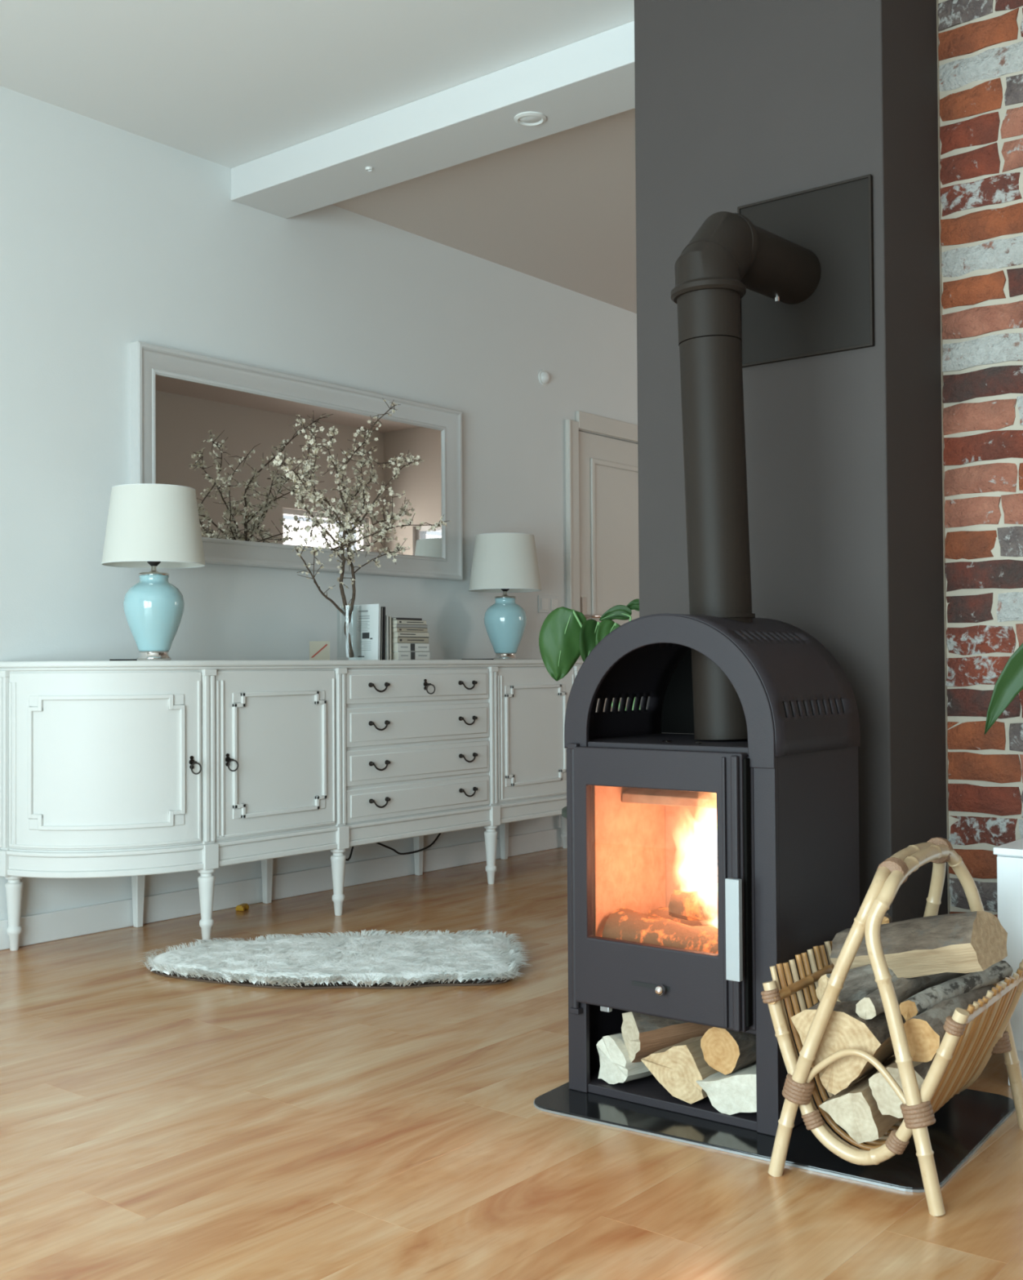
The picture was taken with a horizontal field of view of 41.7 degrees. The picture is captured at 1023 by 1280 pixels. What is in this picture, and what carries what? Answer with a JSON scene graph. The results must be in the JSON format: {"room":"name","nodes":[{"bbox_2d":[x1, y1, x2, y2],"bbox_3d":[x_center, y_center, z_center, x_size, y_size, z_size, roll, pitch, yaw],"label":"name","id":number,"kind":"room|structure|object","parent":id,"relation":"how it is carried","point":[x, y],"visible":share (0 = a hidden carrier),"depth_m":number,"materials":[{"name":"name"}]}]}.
{"room":"living room","nodes":[
{"label":"living room","id":0,"kind":"room"},
{"bbox_2d":[0,0,636,313],"bbox_3d":[1.354,-1.891,3.224,6.400,0.120,9.200,-1,-1,39],"label":"ceiling","id":1,"kind":"structure","parent":0,"point":[228,83],"depth_m":4.36,"materials":[{"name":"white paint"}]},
{"bbox_2d":[231,20,635,218],"bbox_3d":[1.392,-1.769,3.268,6.080,0.122,0.278,-1,-1,39],"label":"beam","id":2,"kind":"structure","parent":1,"relation":"attached to","point":[589,79],"depth_m":4.47,"materials":[{"name":"white paint"}]},
{"bbox_2d":[365,166,373,171],"bbox_3d":[-0.503,-1.665,4.747,0.026,0.008,0.026,-1,-1,39],"label":"sensor","id":3,"kind":"object","parent":2,"relation":"attached to","point":[367,168],"visible":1,"depth_m":4.74,"materials":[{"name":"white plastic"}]},
{"bbox_2d":[514,111,546,125],"bbox_3d":[0.061,-1.676,4.323,0.104,0.008,0.104,-1,-1,39],"label":"ceiling spotlight","id":4,"kind":"object","parent":2,"relation":"attached to","point":[523,118],"visible":1,"depth_m":4.32,"materials":[{"name":"white plastic"}]},
{"bbox_2d":[0,85,637,919],"bbox_3d":[-1.064,-0.389,5.157,0.160,2.780,9.200,-1,-1,39],"label":"wall","id":5,"kind":"structure","parent":0,"point":[112,238],"depth_m":5.03,"materials":[{"name":"paint"}]},
{"bbox_2d":[0,827,562,950],"bbox_3d":[-1.747,0.940,4.137,0.014,0.095,6.460,-1,-1,39],"label":"baseboard","id":6,"kind":"structure","parent":5,"relation":"attached to","point":[43,927],"depth_m":5.07,"materials":[{"name":"white paint"}]},
{"bbox_2d":[129,341,462,580],"bbox_3d":[-0.776,-0.654,5.355,0.048,0.758,1.719,-1,-1,39],"label":"wall mirror","id":7,"kind":"object","parent":5,"relation":"attached to","point":[215,428],"visible":0.8,"depth_m":5.21,"materials":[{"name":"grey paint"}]},
{"bbox_2d":[537,369,549,385],"bbox_3d":[0.161,-1.282,6.558,0.047,0.076,0.076,-1,-1,39],"label":"wall sensor","id":8,"kind":"object","parent":5,"relation":"attached to","point":[544,376],"visible":1,"depth_m":6.54,"materials":[{"name":"white plastic"}]},
{"bbox_2d":[537,595,558,613],"bbox_3d":[0.183,-0.174,6.558,0.013,0.085,0.160,-1,-1,39],"label":"light switch","id":9,"kind":"object","parent":5,"relation":"attached to","point":[546,604],"visible":0.84,"depth_m":6.54,"materials":[{"name":"paint"}]},
{"bbox_2d":[564,410,637,659],"bbox_3d":[0.625,-0.062,7.088,0.032,2.174,1.092,-1,-1,39],"label":"door frame","id":10,"kind":"structure","parent":5,"relation":"attached to","point":[585,421],"depth_m":6.71,"materials":[{"name":"paint"}]},
{"bbox_2d":[578,431,639,711],"bbox_3d":[0.616,-0.018,7.096,0.116,2.078,0.899,-1,-1,39],"label":"door","id":11,"kind":"structure","parent":5,"relation":"in","point":[608,468],"depth_m":6.99,"materials":[{"name":"paint"}]},
{"bbox_2d":[0,847,1022,1279],"bbox_3d":[1.373,0.999,3.171,6.080,0.100,8.880,-1,-1,39],"label":"floor","id":12,"kind":"structure","parent":0,"point":[153,1126],"depth_m":2.50,"materials":[{"name":"brown wood"}]},
{"bbox_2d":[235,902,248,911],"bbox_3d":[-0.993,0.986,4.954,0.030,0.022,0.052,-1,-1,16],"label":"toy","id":13,"kind":"object","parent":12,"relation":"on","point":[242,907],"visible":1,"depth_m":4.93,"materials":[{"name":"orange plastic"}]},
{"bbox_2d":[0,659,599,951],"bbox_3d":[-0.496,0.540,5.300,0.491,0.920,3.042,-1,-1,39],"label":"sideboard","id":14,"kind":"object","parent":12,"relation":"on","point":[136,769],"visible":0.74,"depth_m":4.55,"materials":[{"name":"paint"}]},
{"bbox_2d":[101,483,205,660],"bbox_3d":[-1.158,-0.212,4.351,0.327,0.557,0.327,0,-1,-20],"label":"table lamp","id":15,"kind":"object","parent":14,"relation":"on","point":[153,526],"visible":0.98,"depth_m":4.26,"materials":[{"name":"white fabric"}]},
{"bbox_2d":[123,574,184,651],"bbox_3d":[-1.157,-0.086,4.348,0.193,0.245,0.193,-1,-1,39],"label":"vase","id":16,"kind":"object","parent":15,"relation":"on","point":[153,608],"depth_m":4.29,"materials":[{"name":"blue ceramic"}]},
{"bbox_2d":[146,561,160,565],"bbox_3d":[-1.159,-0.285,4.352,0.044,0.092,0.044,-1,-1,39],"label":"socket","id":17,"kind":"object","parent":15,"relation":"attached to","point":[152,563],"depth_m":4.34,"materials":[{"name":"black plastic"}]},
{"bbox_2d":[309,640,329,660],"bbox_3d":[-0.723,0.041,5.059,0.076,0.072,0.005,0,-1,-16],"label":"picture card","id":18,"kind":"object","parent":14,"relation":"on","point":[318,651],"visible":0.89,"depth_m":5.06,"materials":[{"name":"beige paper"}]},
{"bbox_2d":[348,604,381,660],"bbox_3d":[-0.566,-0.029,5.183,0.160,0.215,0.011,-1,-3,39],"label":"magazine","id":19,"kind":"object","parent":14,"relation":"on","point":[365,624],"visible":0.93,"depth_m":5.17,"materials":[{"name":"white paper"}]},
{"bbox_2d":[357,610,371,650],"bbox_3d":[-0.567,-0.037,5.178,0.075,0.154,0.001,-1,-3,39],"label":"print","id":20,"kind":"object","parent":19,"relation":"attached to","point":[357,611],"depth_m":5.18},
{"bbox_2d":[357,632,372,657],"bbox_3d":[-0.563,0.019,5.171,0.077,0.094,0.001,-1,-3,39],"label":"print","id":21,"kind":"object","parent":19,"relation":"attached to","point":[365,635],"depth_m":5.17},
{"bbox_2d":[380,607,382,659],"bbox_3d":[-0.555,-0.023,5.196,0.150,0.203,0.007,-1,-3,39],"label":"book","id":22,"kind":"object","parent":14,"relation":"on","point":[381,614],"visible":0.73,"depth_m":5.15,"materials":[{"name":"grey paper"}]},
{"bbox_2d":[381,606,385,659],"bbox_3d":[-0.548,-0.024,5.209,0.155,0.205,0.009,-1,-3,39],"label":"book","id":23,"kind":"object","parent":14,"relation":"on","point":[384,607],"visible":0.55,"depth_m":5.16,"materials":[{"name":"black paper"}]},
{"bbox_2d":[385,615,388,659],"bbox_3d":[-0.531,-0.008,5.217,0.140,0.172,0.012,-1,-1,39],"label":"book","id":24,"kind":"object","parent":14,"relation":"on","point":[386,616],"visible":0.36,"depth_m":5.17,"materials":[{"name":"white paper"}]},
{"bbox_2d":[388,616,391,659],"bbox_3d":[-0.522,-0.006,5.229,0.140,0.168,0.013,-1,-1,39],"label":"book","id":25,"kind":"object","parent":14,"relation":"on","point":[389,617],"visible":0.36,"depth_m":5.18,"materials":[{"name":"beige paper"}]},
{"bbox_2d":[345,832,440,861],"bbox_3d":[-0.594,0.831,5.402,0.118,0.136,1.176,-1,-1,37],"label":"power cable","id":26,"kind":"object","parent":14,"relation":"hanging from","point":[438,835],"visible":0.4,"depth_m":5.60,"materials":[{"name":"black plastic"}]},
{"bbox_2d":[391,651,430,659],"bbox_3d":[-0.431,0.063,5.307,0.129,0.033,0.182,-1,-1,39],"label":"book","id":27,"kind":"object","parent":14,"relation":"on","point":[395,655],"visible":0.72,"depth_m":5.25,"materials":[{"name":"white paper"}]},
{"bbox_2d":[391,643,429,651],"bbox_3d":[-0.432,0.030,5.304,0.127,0.033,0.178,-1,-1,39],"label":"book","id":28,"kind":"object","parent":27,"relation":"on","point":[395,646],"visible":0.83,"depth_m":5.25,"materials":[{"name":"white paper"}]},
{"bbox_2d":[391,637,428,643],"bbox_3d":[-0.433,0.002,5.302,0.126,0.022,0.178,-1,-1,39],"label":"book","id":29,"kind":"object","parent":28,"relation":"on","point":[394,640],"visible":0.8,"depth_m":5.25,"materials":[{"name":"beige paper"}]},
{"bbox_2d":[391,631,429,637],"bbox_3d":[-0.431,-0.019,5.304,0.125,0.021,0.178,-1,-1,39],"label":"book","id":30,"kind":"object","parent":29,"relation":"on","point":[394,634],"visible":0.8,"depth_m":5.25,"materials":[{"name":"beige paper"}]},
{"bbox_2d":[391,627,427,632],"bbox_3d":[-0.436,-0.038,5.300,0.125,0.017,0.174,-1,-1,39],"label":"book","id":31,"kind":"object","parent":30,"relation":"on","point":[393,629],"visible":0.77,"depth_m":5.25,"materials":[{"name":"beige paper"}]},
{"bbox_2d":[391,623,426,627],"bbox_3d":[-0.436,-0.053,5.298,0.122,0.013,0.174,-1,-1,39],"label":"book","id":32,"kind":"object","parent":31,"relation":"on","point":[396,625],"visible":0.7,"depth_m":5.25,"materials":[{"name":"grey paper"}]},
{"bbox_2d":[391,619,426,624],"bbox_3d":[-0.436,-0.068,5.297,0.121,0.017,0.168,-1,-1,39],"label":"book","id":33,"kind":"object","parent":32,"relation":"on","point":[393,621],"visible":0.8,"depth_m":5.24,"materials":[{"name":"beige paper"}]},
{"bbox_2d":[391,617,422,620],"bbox_3d":[-0.445,-0.081,5.284,0.118,0.008,0.145,-1,-1,39],"label":"book","id":34,"kind":"object","parent":33,"relation":"on","point":[407,619],"visible":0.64,"depth_m":5.25,"materials":[{"name":"black paper"}]},
{"bbox_2d":[461,533,541,659],"bbox_3d":[-0.028,-0.189,6.005,0.327,0.557,0.327,0,-1,-31],"label":"table lamp","id":35,"kind":"object","parent":14,"relation":"on","point":[502,562],"visible":1,"depth_m":5.91,"materials":[{"name":"white fabric"}]},
{"bbox_2d":[500,588,509,591],"bbox_3d":[-0.029,-0.263,6.006,0.044,0.092,0.044,-1,-1,22],"label":"socket","id":36,"kind":"object","parent":35,"relation":"attached to","point":[503,589],"depth_m":5.99,"materials":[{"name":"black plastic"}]},
{"bbox_2d":[484,597,526,653],"bbox_3d":[-0.027,-0.063,6.003,0.193,0.245,0.193,-1,-1,22],"label":"vase","id":37,"kind":"object","parent":35,"relation":"on","point":[504,621],"depth_m":5.94,"materials":[{"name":"blue ceramic"}]},
{"bbox_3d":[-0.610,-0.027,5.056,0.094,0.205,0.094,-1,-1,39],"label":"glass vase","id":38,"kind":"object","parent":14,"relation":"on","visible":0},
{"bbox_2d":[272,397,451,657],"bbox_3d":[-0.624,-0.455,5.053,0.337,1.043,1.003,-1,-1,37],"label":"branch","id":39,"kind":"object","parent":38,"relation":"in","point":[345,525],"visible":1,"depth_m":5.05,"materials":[{"name":"beige plant"}]},
{"bbox_2d":[136,928,527,989],"bbox_3d":[-0.531,0.956,4.037,1.193,0.040,0.740,0,-1,-3],"label":"sheepskin rug","id":40,"kind":"object","parent":12,"relation":"on","point":[402,959],"visible":1,"depth_m":3.95,"materials":[{"name":"white fur"}]},
{"bbox_2d":[561,806,566,817],"bbox_3d":[0.342,0.748,4.162,0.370,0.453,0.370,-1,-1,39],"label":"stool","id":41,"kind":"object","parent":12,"relation":"on","point":[564,809],"visible":0.04,"depth_m":4.13,"materials":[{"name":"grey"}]},
{"bbox_2d":[538,599,639,710],"bbox_3d":[0.345,0.199,4.204,0.376,0.647,0.367,-1,-1,39],"label":"leafy plant","id":42,"kind":"object","parent":41,"relation":"on","point":[566,634],"visible":0.43,"depth_m":4.16,"materials":[{"name":"green plant"}]},
{"bbox_2d":[533,1081,775,1161],"bbox_3d":[0.291,0.942,2.635,0.545,0.008,0.187,-1,-1,35],"label":"plate","id":43,"kind":"object","parent":12,"relation":"on","point":[562,1100],"depth_m":2.61,"materials":[{"name":"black glass"}]},
{"bbox_2d":[564,613,860,1136],"bbox_3d":[0.408,0.445,2.809,0.492,0.992,0.443,-1,-1,38],"label":"wood stove","id":44,"kind":"object","parent":43,"relation":"on","point":[696,868],"visible":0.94,"depth_m":2.71,"materials":[{"name":"metal"}]},
{"bbox_2d":[595,1032,652,1084],"bbox_3d":[0.318,0.868,2.868,0.292,0.105,0.095,-1,-1,-40],"label":"log","id":45,"kind":"object","parent":44,"relation":"in","point":[616,1066],"visible":0.22,"depth_m":2.77,"materials":[{"name":"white wood"}]},
{"bbox_2d":[621,1011,712,1062],"bbox_3d":[0.377,0.808,2.806,0.297,0.122,0.079,0,-1,-25],"label":"log","id":46,"kind":"object","parent":45,"relation":"on","point":[643,1035],"visible":0.4,"depth_m":2.75,"materials":[{"name":"brown wood"}]},
{"bbox_2d":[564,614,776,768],"bbox_3d":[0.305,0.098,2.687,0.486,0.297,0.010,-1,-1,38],"label":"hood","id":47,"kind":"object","parent":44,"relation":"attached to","point":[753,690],"depth_m":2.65,"materials":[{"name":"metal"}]},
{"bbox_2d":[640,1035,718,1103],"bbox_3d":[0.411,0.860,2.791,0.154,0.117,0.292,-1,-1,40],"label":"log","id":48,"kind":"object","parent":44,"relation":"in","point":[677,1067],"visible":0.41,"depth_m":2.67,"materials":[{"name":"beige wood"}]},
{"bbox_2d":[564,613,860,756],"bbox_3d":[0.423,0.088,2.838,0.492,0.277,0.385,-1,-1,38],"label":"hood","id":49,"kind":"object","parent":44,"relation":"attached to","point":[796,699],"depth_m":2.75,"materials":[{"name":"metal"}]},
{"bbox_2d":[695,1061,756,1115],"bbox_3d":[0.508,0.873,2.704,0.152,0.100,0.282,-1,-1,39],"label":"log","id":50,"kind":"object","parent":44,"relation":"in","point":[735,1091],"visible":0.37,"depth_m":2.60,"materials":[{"name":"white wood"}]},
{"bbox_2d":[700,1026,755,1075],"bbox_3d":[0.500,0.805,2.727,0.091,0.095,0.282,-1,-2,42],"label":"log","id":51,"kind":"object","parent":50,"relation":"on","point":[726,1051],"visible":0.41,"depth_m":2.62,"materials":[{"name":"beige wood"}]},
{"bbox_2d":[670,211,820,739],"bbox_3d":[0.518,-0.357,2.951,0.173,1.134,0.454,-1,-1,39],"label":"flue pipe","id":52,"kind":"object","parent":44,"relation":"on","point":[728,255],"visible":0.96,"depth_m":2.79,"materials":[{"name":"metal"}]},
{"bbox_2d":[661,648,844,733],"bbox_3d":[0.539,0.085,2.987,0.480,0.255,0.005,-1,-1,38],"label":"hood","id":53,"kind":"object","parent":44,"relation":"attached to","point":[677,695],"depth_m":3.10,"materials":[{"name":"black metal"}]},
{"bbox_2d":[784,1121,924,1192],"bbox_3d":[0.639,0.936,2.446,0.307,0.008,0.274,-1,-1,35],"label":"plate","id":54,"kind":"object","parent":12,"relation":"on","point":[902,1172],"depth_m":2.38,"materials":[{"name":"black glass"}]},
{"bbox_2d":[760,837,1022,1216],"bbox_3d":[0.725,0.661,2.480,0.407,0.564,0.527,-1,-1,39],"label":"basket","id":55,"kind":"object","parent":54,"relation":"on","point":[971,1036],"visible":0.84,"depth_m":2.34,"materials":[{"name":"beige wicker"}]},
{"bbox_2d":[818,1055,902,1143],"bbox_3d":[0.673,0.826,2.460,0.114,0.097,0.314,-1,-1,35],"label":"log","id":56,"kind":"object","parent":55,"relation":"in","point":[854,1108],"visible":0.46,"depth_m":2.33,"materials":[{"name":"beige wood"}]},
{"bbox_2d":[790,987,928,1094],"bbox_3d":[0.657,0.721,2.473,0.167,0.154,0.321,-1,-1,35],"label":"log","id":57,"kind":"object","parent":56,"relation":"on","point":[845,1028],"visible":0.56,"depth_m":2.34,"materials":[{"name":"beige wood"}]},
{"bbox_2d":[815,964,968,1002],"bbox_3d":[0.731,0.625,2.502,0.363,0.097,0.070,0,-1,-25],"label":"log","id":58,"kind":"object","parent":57,"relation":"on","point":[860,982],"visible":0.26,"depth_m":2.43,"materials":[{"name":"grey wood"}]},
{"bbox_2d":[855,975,935,1019],"bbox_3d":[0.700,0.635,2.425,0.041,0.052,0.263,-1,-1,41],"label":"log","id":59,"kind":"object","parent":57,"relation":"on","point":[869,1006],"visible":0.65,"depth_m":2.39,"materials":[{"name":"grey wood"}]},
{"bbox_2d":[829,911,1007,977],"bbox_3d":[0.742,0.564,2.471,0.124,0.168,0.315,1,-1,-41],"label":"log","id":60,"kind":"object","parent":57,"relation":"on","point":[968,942],"visible":0.77,"depth_m":2.39,"materials":[{"name":"brown wood"}]},
{"bbox_2d":[881,913,892,924],"bbox_3d":[0.725,0.546,2.612,0.028,0.034,0.088,-1,-1,18],"label":"log","id":61,"kind":"object","parent":60,"relation":"on","point":[886,918],"visible":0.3,"depth_m":2.57,"materials":[{"name":"wood"}]},
{"bbox_2d":[868,1058,933,1118],"bbox_3d":[0.742,0.774,2.415,0.102,0.094,0.301,-1,-1,35],"label":"log","id":62,"kind":"object","parent":55,"relation":"in","point":[888,1103],"visible":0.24,"depth_m":2.30,"materials":[{"name":"beige wood"}]},
{"bbox_2d":[903,984,995,1062],"bbox_3d":[0.786,0.673,2.403,0.075,0.076,0.348,-1,0,36],"label":"log","id":63,"kind":"object","parent":62,"relation":"on","point":[925,1032],"visible":0.39,"depth_m":2.27,"materials":[{"name":"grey wood"}]},
{"bbox_2d":[898,960,1013,1021],"bbox_3d":[0.806,0.632,2.433,0.350,0.051,0.043,1,-1,-43],"label":"log","id":64,"kind":"object","parent":63,"relation":"on","point":[920,1002],"visible":0.83,"depth_m":2.41,"materials":[{"name":"grey wood"}]},
{"bbox_2d":[993,838,1022,1085],"bbox_3d":[1.498,0.686,2.653,0.980,0.505,0.320,-1,-1,39],"label":"base cabinet","id":65,"kind":"object","parent":12,"relation":"on","point":[1010,855],"visible":0.59,"depth_m":2.82,"materials":[{"name":"white wood"}]},
{"bbox_2d":[984,643,1022,734],"bbox_3d":[1.326,0.143,2.731,0.692,0.584,0.273,-1,-1,39],"label":"potted plant","id":66,"kind":"object","parent":65,"relation":"on","point":[1009,683],"visible":1,"depth_m":2.87,"materials":[{"name":"green plant"}]},
{"bbox_2d":[634,0,947,987],"bbox_3d":[0.682,-0.434,3.332,0.663,2.780,0.332,-1,-1,39],"label":"wall","id":67,"kind":"structure","parent":0,"point":[739,103],"depth_m":3.14,"materials":[{"name":"paint"}]},
{"bbox_2d":[737,173,874,367],"bbox_3d":[0.679,-0.849,3.118,0.338,0.386,0.013,-1,-1,39],"label":"wall plate","id":68,"kind":"object","parent":67,"relation":"attached to","point":[833,221],"visible":0.74,"depth_m":3.08,"materials":[{"name":"black metal"}]},
{"bbox_2d":[936,0,1022,917],"bbox_3d":[2.252,-0.460,2.503,4.146,2.780,0.365,-1,-1,39],"label":"wall","id":69,"kind":"structure","parent":0,"point":[980,42],"depth_m":3.20,"materials":[{"name":"red brick"}]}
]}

